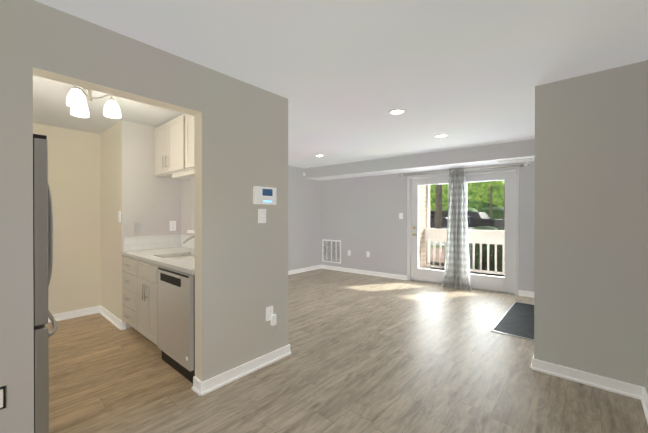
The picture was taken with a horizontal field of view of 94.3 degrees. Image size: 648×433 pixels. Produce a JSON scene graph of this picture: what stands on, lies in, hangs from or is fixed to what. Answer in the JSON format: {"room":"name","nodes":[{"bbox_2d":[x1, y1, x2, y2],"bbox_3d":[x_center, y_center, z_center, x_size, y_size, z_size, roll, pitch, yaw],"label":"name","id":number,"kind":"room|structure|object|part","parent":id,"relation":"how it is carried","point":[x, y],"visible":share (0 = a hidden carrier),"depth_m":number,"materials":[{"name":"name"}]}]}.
{"room":"empty living room","nodes":[
{"label":"empty living room","id":0,"kind":"room"},
{"bbox_2d":[0,0,287,432],"bbox_3d":[-1.601,0.103,1.518,0.120,2.430,3.690,0,0,41],"label":"wall","id":1,"kind":"structure","parent":0,"point":[240,152],"depth_m":2.23,"materials":[{"name":"grey paint"}]},
{"bbox_2d":[0,385,6,409],"bbox_3d":[-1.575,0.883,1.449,0.014,0.110,0.066,0,0,41],"label":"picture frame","id":2,"kind":"object","parent":1,"relation":"attached to","point":[3,397],"visible":1,"depth_m":1.47,"materials":[{"name":"black plastic"}]},
{"bbox_2d":[192,376,202,395],"bbox_3d":[-0.951,1.269,2.254,0.134,0.092,0.027,0,0,41],"label":"baseboard","id":3,"kind":"structure","parent":1,"relation":"attached to","point":[197,386],"depth_m":2.25,"materials":[{"name":"white wood"}]},
{"bbox_2d":[201,345,290,395],"bbox_3d":[-0.611,1.268,2.541,0.027,0.092,0.880,0,0,41],"label":"baseboard","id":4,"kind":"structure","parent":1,"relation":"attached to","point":[226,378],"depth_m":2.48,"materials":[{"name":"white wood"}]},
{"bbox_2d":[258,209,265,222],"bbox_3d":[-0.538,-0.004,2.629,0.014,0.125,0.085,0,0,41],"label":"light switch","id":5,"kind":"object","parent":1,"relation":"attached to","point":[261,215],"visible":1,"depth_m":2.62,"materials":[{"name":"white plastic"}]},
{"bbox_2d":[253,186,275,204],"bbox_3d":[-0.516,-0.182,2.640,0.031,0.152,0.230,0,0,41],"label":"keypad","id":6,"kind":"object","parent":1,"relation":"attached to","point":[264,195],"visible":1,"depth_m":2.62,"materials":[{"name":"white plastic"}]},
{"bbox_2d":[266,306,276,335],"bbox_3d":[-0.467,0.945,2.697,0.036,0.276,0.111,0,0,41],"label":"charger","id":7,"kind":"object","parent":1,"relation":"attached to","point":[271,316],"visible":0.98,"depth_m":2.69,"materials":[{"name":"white plastic"}]},
{"bbox_3d":[-0.487,0.868,2.694,0.009,0.122,0.080,0,0,41],"label":"plate","id":8,"kind":"part","parent":7,"relation":"part of","materials":[{"name":"white plastic"}]},
{"bbox_2d":[33,123,320,313],"bbox_3d":[-2.036,0.087,5.362,0.120,2.430,6.900,0,0,41],"label":"wall","id":9,"kind":"structure","parent":0,"point":[74,169],"depth_m":3.97,"materials":[{"name":"beige paint"}]},
{"bbox_2d":[48,305,100,322],"bbox_3d":[-3.598,1.264,3.471,0.027,0.092,1.690,0,0,41],"label":"baseboard","id":10,"kind":"structure","parent":9,"relation":"attached to","point":[75,313],"depth_m":3.90,"materials":[{"name":"white wood"}]},
{"bbox_2d":[99,306,122,329],"bbox_3d":[-2.700,1.263,3.790,0.959,0.092,0.027,0,0,41],"label":"baseboard","id":11,"kind":"structure","parent":9,"relation":"attached to","point":[112,318],"depth_m":3.72,"materials":[{"name":"white wood"}]},
{"bbox_2d":[288,265,320,274],"bbox_3d":[-1.266,1.253,6.134,0.027,0.092,3.690,0,0,41],"label":"baseboard","id":12,"kind":"structure","parent":9,"relation":"attached to","point":[295,271],"depth_m":7.03,"materials":[{"name":"white wood"}]},
{"bbox_2d":[181,177,194,235],"bbox_3d":[-1.519,0.094,3.782,2.740,2.430,0.175,0,0,41],"label":"wall","id":13,"kind":"structure","parent":0,"point":[187,203],"depth_m":3.88,"materials":[{"name":"grey paint"}]},
{"bbox_2d":[123,234,194,250],"bbox_3d":[-1.442,0.324,3.155,1.788,0.164,0.662,0,0,41],"label":"backsplash","id":14,"kind":"structure","parent":13,"relation":"attached to","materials":[{"name":"stone"}]},
{"bbox_2d":[154,115,193,178],"bbox_3d":[-1.684,-0.802,3.578,0.859,0.613,0.336,0,0,41],"label":"upper cabinet","id":15,"kind":"object","parent":13,"relation":"attached to","point":[174,148],"depth_m":3.43,"materials":[{"name":"beige paint"}]},
{"bbox_2d":[182,113,193,172],"bbox_3d":[-1.011,-0.799,2.989,0.929,0.613,0.336,0,0,41],"label":"upper cabinet","id":16,"kind":"object","parent":13,"relation":"attached to","point":[187,120],"depth_m":3.12,"materials":[{"name":"beige paint"}]},
{"bbox_2d":[33,0,647,167],"bbox_3d":[-0.250,-1.148,2.994,6.300,0.060,8.100,0,0,41],"label":"ceiling","id":17,"kind":"structure","parent":0,"point":[343,77],"depth_m":2.12,"materials":[{"name":"white paint"}]},
{"bbox_2d":[66,86,120,118],"bbox_3d":[-1.996,-0.999,2.594,0.390,0.232,0.388,0,0,41],"label":"pendant light","id":18,"kind":"object","parent":17,"relation":"hanging from","point":[76,101],"visible":0.9,"depth_m":2.57,"materials":[{"name":"white glass"}]},
{"bbox_3d":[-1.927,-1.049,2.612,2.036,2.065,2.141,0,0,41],"label":"arm","id":19,"kind":"part","parent":18,"relation":"part of"},
{"bbox_2d":[388,108,405,114],"bbox_3d":[0.777,-1.113,3.199,0.184,0.012,0.184,0,0,41],"label":"recessed light","id":20,"kind":"object","parent":17,"relation":"in","point":[397,111],"visible":0.98,"depth_m":3.19,"materials":[{"name":"white"}]},
{"bbox_2d":[305,139,534,180],"bbox_3d":[1.993,-1.008,5.542,6.400,0.240,0.560,0,0,38],"label":"soffit","id":21,"kind":"structure","parent":17,"relation":"attached to","point":[485,155],"depth_m":5.34,"materials":[{"name":"grey paint"}]},
{"bbox_2d":[496,157,534,162],"bbox_3d":[3.026,-0.878,4.671,0.600,0.012,0.130,0,0,38],"label":"supply air vent","id":22,"kind":"object","parent":21,"relation":"attached to","point":[515,160],"visible":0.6,"depth_m":4.69,"materials":[{"name":"white metal"}]},
{"bbox_2d":[434,134,447,137],"bbox_3d":[1.626,-1.116,4.168,0.184,0.012,0.184,0,0,41],"label":"recessed light","id":23,"kind":"object","parent":17,"relation":"in","point":[440,135],"visible":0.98,"depth_m":4.15,"materials":[{"name":"white plastic"}]},
{"bbox_2d":[46,269,647,432],"bbox_3d":[-0.201,1.342,3.061,6.300,0.060,8.250,0,0,41],"label":"floor","id":24,"kind":"structure","parent":0,"point":[373,354],"depth_m":2.41,"materials":[{"name":"brown wood"}]},
{"bbox_2d":[33,134,57,432],"bbox_3d":[-2.119,0.431,1.728,0.905,1.772,0.842,0,0,41],"label":"fridge","id":25,"kind":"object","parent":24,"relation":"on","point":[42,235],"visible":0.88,"depth_m":1.67,"materials":[{"name":"silver metal"}]},
{"bbox_3d":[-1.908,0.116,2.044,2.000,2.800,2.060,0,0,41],"label":"handle","id":26,"kind":"part","parent":25,"relation":"part of","materials":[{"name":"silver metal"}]},
{"bbox_3d":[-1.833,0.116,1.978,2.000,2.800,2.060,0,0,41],"label":"handle","id":27,"kind":"part","parent":25,"relation":"part of","materials":[{"name":"silver metal"}]},
{"bbox_2d":[100,120,180,327],"bbox_3d":[-2.474,0.093,4.053,0.945,2.430,0.675,0,0,41],"label":"wall jog","id":28,"kind":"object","parent":24,"relation":"on","point":[134,189],"visible":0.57,"depth_m":3.70,"materials":[{"name":"beige paint"}]},
{"bbox_2d":[118,211,120,221],"bbox_3d":[-2.410,0.002,3.538,0.075,0.125,0.014,0,0,41],"label":"light switch","id":29,"kind":"object","parent":28,"relation":"attached to","point":[119,216],"visible":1,"depth_m":3.54,"materials":[{"name":"white plastic"}]},
{"bbox_2d":[135,222,141,232],"bbox_3d":[-2.227,0.135,3.608,0.014,0.125,0.075,0,0,41],"label":"electrical outlet","id":30,"kind":"object","parent":28,"relation":"attached to","point":[138,227],"visible":1,"depth_m":3.61,"materials":[{"name":"white plastic"}]},
{"bbox_2d":[170,221,175,230],"bbox_3d":[-1.965,0.121,3.910,0.009,0.125,0.075,0,0,41],"label":"outlet","id":31,"kind":"object","parent":28,"relation":"attached to","point":[172,225],"visible":1,"depth_m":3.91,"materials":[{"name":"white plastic"}]},
{"bbox_2d":[121,234,194,382],"bbox_3d":[-1.462,0.755,3.134,1.788,1.114,0.722,0,0,41],"label":"base cabinet","id":32,"kind":"object","parent":24,"relation":"on","point":[158,293],"visible":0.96,"depth_m":2.79,"materials":[{"name":"beige paint"}]},
{"bbox_2d":[121,247,194,274],"bbox_3d":[-1.450,0.425,3.144,1.787,0.037,0.690,0,0,41],"label":"countertop","id":33,"kind":"structure","parent":32,"relation":"on","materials":[{"name":"white stone"}]},
{"bbox_2d":[158,266,194,382],"bbox_3d":[-1.055,0.884,2.791,0.643,0.858,0.689,0,0,41],"label":"dishwasher","id":34,"kind":"object","parent":32,"relation":"in","point":[176,288],"depth_m":2.48,"materials":[{"name":"silver metal"}]},
{"bbox_2d":[182,235,194,243],"bbox_3d":[-1.375,0.302,3.265,0.119,0.209,0.304,0,0,41],"label":"faucet","id":35,"kind":"object","parent":32,"relation":"on","point":[193,236],"depth_m":3.21,"materials":[{"name":"silver metal"}]},
{"bbox_2d":[492,301,515,328],"bbox_3d":[2.417,1.304,4.011,0.015,0.009,1.470,0,0,41],"label":"trim","id":36,"kind":"structure","parent":24,"relation":"on","point":[515,301],"depth_m":3.93,"materials":[{"name":"silver metal"}]},
{"bbox_2d":[491,329,533,340],"bbox_3d":[2.527,1.308,2.908,1.635,0.009,0.015,0,0,41],"label":"trim","id":37,"kind":"structure","parent":24,"relation":"on","point":[506,333],"depth_m":3.30,"materials":[{"name":"silver metal"}]},
{"bbox_2d":[493,302,533,338],"bbox_3d":[3.034,1.307,3.474,1.620,0.006,1.505,0,0,41],"label":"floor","id":38,"kind":"structure","parent":24,"relation":"on","point":[517,319],"depth_m":3.70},
{"bbox_2d":[419,185,429,268],"bbox_3d":[1.889,0.155,7.166,0.750,2.560,1.570,0,0,38],"label":"wall","id":39,"kind":"structure","parent":0,"point":[426,199],"depth_m":7.33,"materials":[{"name":"white paint"}]},
{"bbox_2d":[321,161,534,291],"bbox_3d":[2.211,0.086,5.827,6.400,2.430,0.150,0,0,38],"label":"wall","id":40,"kind":"structure","parent":0,"point":[360,219],"depth_m":6.51,"materials":[{"name":"grey paint"}]},
{"bbox_2d":[322,239,340,263],"bbox_3d":[0.181,0.841,7.303,0.557,0.550,0.011,0,0,38],"label":"air vent","id":41,"kind":"object","parent":40,"relation":"in","point":[331,251],"visible":1,"depth_m":7.30,"materials":[{"name":"white metal"}]},
{"bbox_2d":[321,265,406,279],"bbox_3d":[0.803,1.250,6.812,2.253,0.092,0.027,0,0,38],"label":"baseboard","id":42,"kind":"structure","parent":40,"relation":"attached to","point":[381,274],"depth_m":6.71,"materials":[{"name":"white wood"}]},
{"bbox_2d":[411,176,447,282],"bbox_3d":[2.118,0.257,5.842,0.896,2.044,0.153,0,0,41],"label":"french door","id":43,"kind":"structure","parent":40,"relation":"in","point":[426,274],"depth_m":6.03,"materials":[{"name":"white paint"}]},
{"bbox_3d":[2.136,0.205,5.862,0.600,1.660,0.006,0,0,38],"label":"glass","id":44,"kind":"part","parent":43,"relation":"part of","materials":[{"name":"clear glass"}]},
{"bbox_2d":[407,167,518,295],"bbox_3d":[2.498,0.239,5.595,1.913,2.125,0.164,0,0,38],"label":"door frame","id":45,"kind":"structure","parent":40,"relation":"attached to","point":[515,169],"depth_m":5.25,"materials":[{"name":"white paint"}]},
{"bbox_2d":[399,162,529,290],"bbox_3d":[2.396,0.211,5.455,2.216,2.175,0.210,0,0,38],"label":"curtain","id":46,"kind":"object","parent":40,"relation":"hanging from","point":[457,270],"visible":1,"depth_m":5.45,"materials":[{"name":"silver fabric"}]},
{"bbox_3d":[2.387,0.211,5.443,0.542,2.175,0.179,0,0,38],"label":"panel","id":47,"kind":"part","parent":46,"relation":"part of","materials":[{"name":"fabric"}]},
{"bbox_3d":[2.421,-0.838,5.483,2.216,0.068,0.128,0,0,38],"label":"rod mount","id":48,"kind":"part","parent":46,"relation":"part of","materials":[{"name":"silver metal"}]},
{"bbox_2d":[466,171,514,292],"bbox_3d":[2.847,0.259,5.311,0.896,2.044,0.057,0,0,38],"label":"french door","id":49,"kind":"structure","parent":40,"relation":"in","point":[506,283],"depth_m":5.10,"materials":[{"name":"white paint"}]},
{"bbox_3d":[2.847,0.208,5.311,0.600,1.660,0.006,0,0,38],"label":"glass","id":50,"kind":"part","parent":49,"relation":"part of","materials":[{"name":"clear glass"}]},
{"bbox_2d":[519,290,533,297],"bbox_3d":[3.865,1.260,4.435,1.674,0.092,0.027,0,0,38],"label":"baseboard","id":51,"kind":"structure","parent":40,"relation":"attached to","point":[526,294],"depth_m":4.88,"materials":[{"name":"white wood"}]},
{"bbox_2d":[534,60,646,387],"bbox_3d":[2.456,0.100,2.430,1.178,2.430,0.620,0,0,41],"label":"wall","id":52,"kind":"structure","parent":0,"point":[590,224],"depth_m":2.34,"materials":[{"name":"grey paint"}]},
{"bbox_2d":[532,358,642,399],"bbox_3d":[2.043,1.269,2.367,0.673,0.092,0.027,0,0,41],"label":"baseboard","id":53,"kind":"structure","parent":52,"relation":"attached to","point":[608,384],"depth_m":2.34,"materials":[{"name":"white wood"}]},
{"bbox_2d":[646,59,647,392],"bbox_3d":[0.737,0.108,0.270,0.120,2.430,4.895,0,0,41],"label":"wall","id":54,"kind":"structure","parent":0,"point":[647,250],"depth_m":2.12,"materials":[{"name":"grey paint"}]},
{"bbox_2d":[641,387,647,423],"bbox_3d":[0.682,1.277,0.323,0.027,0.092,4.895,0,0,41],"label":"baseboard","id":55,"kind":"structure","parent":54,"relation":"attached to","point":[644,400],"depth_m":2.06,"materials":[{"name":"white wood"}]},
{"label":"outside","id":56,"kind":"structure","parent":0,"visible":0},
{"bbox_3d":[26.637,1.387,38.439,120.000,0.160,78.380,0,0,38],"label":"ground","id":57,"kind":"structure","parent":56,"visible":0},
{"bbox_2d":[430,247,444,269],"bbox_3d":[4.408,1.404,9.804,12.000,0.040,5.880,0,0,38],"label":"mulch bed","id":58,"kind":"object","parent":57,"relation":"on","point":[437,256],"depth_m":9.91,"materials":[{"name":"brown"}]},
{"bbox_2d":[469,226,497,275],"bbox_3d":[3.927,0.918,7.383,1.277,1.391,1.267,0,0,38],"label":"hedge","id":59,"kind":"object","parent":58,"relation":"on","point":[491,261],"depth_m":6.92,"materials":[{"name":"green plant"}]},
{"bbox_2d":[493,226,504,276],"bbox_3d":[4.403,0.869,7.087,1.188,1.322,1.157,0,0,38],"label":"hedge","id":60,"kind":"object","parent":58,"relation":"on","point":[499,260],"depth_m":6.79,"materials":[{"name":"green plant"}]},
{"bbox_2d":[435,184,441,228],"bbox_3d":[9.617,-4.128,25.286,0.593,11.308,0.590,0,0,-7],"label":"trunk","id":61,"kind":"object","parent":57,"relation":"on","point":[439,203],"depth_m":25.05,"materials":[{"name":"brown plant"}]},
{"bbox_2d":[430,227,472,245],"bbox_3d":[22.768,1.317,33.454,120.000,0.020,51.000,0,0,38],"label":"parking lot","id":62,"kind":"structure","parent":57,"relation":"on","point":[443,244],"depth_m":15.95,"materials":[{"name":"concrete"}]},
{"bbox_2d":[430,215,447,227],"bbox_3d":[11.413,0.585,30.239,4.600,1.470,1.980,0,0,18],"label":"sedan","id":63,"kind":"object","parent":62,"relation":"on","point":[444,223],"depth_m":29.48,"materials":[{"name":"black"}]},
{"bbox_2d":[430,210,447,218],"bbox_3d":[14.502,0.279,37.968,5.400,2.020,2.180,0,0,-32],"label":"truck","id":64,"kind":"object","parent":62,"relation":"on","point":[444,213],"depth_m":37.05,"materials":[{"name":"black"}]},
{"bbox_2d":[467,212,502,227],"bbox_3d":[15.464,0.433,30.892,2.080,1.770,4.700,0,0,-37],"label":"suv","id":65,"kind":"object","parent":62,"relation":"on","point":[472,222],"depth_m":29.71,"materials":[{"name":"black metal"}]},
{"bbox_2d":[446,207,477,211],"bbox_3d":[20.936,0.309,46.154,6.419,3.427,4.664,0,0,38],"label":"shrub","id":66,"kind":"object","parent":57,"relation":"on","point":[472,209],"depth_m":44.29,"materials":[{"name":"green plant"}]},
{"bbox_2d":[489,186,491,218],"bbox_3d":[21.556,-5.184,38.778,0.290,13.304,0.418,0,0,-37],"label":"trunk","id":67,"kind":"object","parent":57,"relation":"on","point":[490,217],"depth_m":38.73,"materials":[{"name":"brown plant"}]},
{"bbox_2d":[430,195,447,209],"bbox_3d":[16.594,-3.542,47.145,7.477,5.696,6.143,0,0,38],"label":"foliage","id":68,"kind":"object","parent":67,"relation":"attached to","point":[432,199],"depth_m":45.39,"materials":[{"name":"green plant"}]},
{"bbox_2d":[430,184,467,204],"bbox_3d":[18.558,-4.790,43.591,8.100,6.082,6.480,0,0,38],"label":"foliage","id":69,"kind":"object","parent":67,"relation":"attached to","point":[445,200],"depth_m":42.68,"materials":[{"name":"green plant"}]},
{"bbox_2d":[467,180,503,205],"bbox_3d":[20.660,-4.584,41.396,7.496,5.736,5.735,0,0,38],"label":"foliage","id":70,"kind":"object","parent":67,"relation":"attached to","point":[480,195],"depth_m":39.59,"materials":[{"name":"green plant"}]},
{"bbox_2d":[478,207,503,218],"bbox_3d":[24.632,0.330,44.389,6.632,3.503,4.580,0,0,38],"label":"shrub","id":71,"kind":"object","parent":57,"relation":"on","point":[495,213],"depth_m":42.56,"materials":[{"name":"green plant"}]},
{"bbox_2d":[503,180,504,225],"bbox_3d":[15.589,-4.631,25.711,0.472,12.306,0.470,0,0,-7],"label":"trunk","id":72,"kind":"object","parent":57,"relation":"on","point":[504,180],"depth_m":25.69,"materials":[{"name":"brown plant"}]},
{"bbox_3d":[3.497,1.376,5.859,3.800,0.128,1.470,0,0,38],"label":"balcony slab","id":73,"kind":"object","parent":57,"relation":"on","visible":0},
{"bbox_2d":[424,228,504,274],"bbox_3d":[3.934,0.805,6.296,3.650,1.012,0.140,0,0,38],"label":"balcony railing","id":74,"kind":"object","parent":73,"relation":"on","point":[474,234],"depth_m":6.65,"materials":[{"name":"beige paint"}]},
{"bbox_3d":[2.813,1.242,6.852,0.180,0.132,0.160,0,0,38],"label":"stand","id":75,"kind":"object","parent":73,"relation":"on","visible":0},
{"bbox_2d":[444,242,446,263],"bbox_3d":[2.813,0.874,6.851,0.123,0.594,0.157,0,0,38],"label":"hose","id":76,"kind":"object","parent":75,"relation":"on","point":[445,245],"depth_m":6.82,"materials":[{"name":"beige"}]},
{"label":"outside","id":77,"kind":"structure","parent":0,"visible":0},
{"bbox_2d":[445,200,503,209],"bbox_3d":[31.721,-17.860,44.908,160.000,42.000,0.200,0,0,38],"label":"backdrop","id":78,"kind":"structure","parent":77,"point":[482,204],"depth_m":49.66,"materials":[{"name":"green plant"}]}
]}

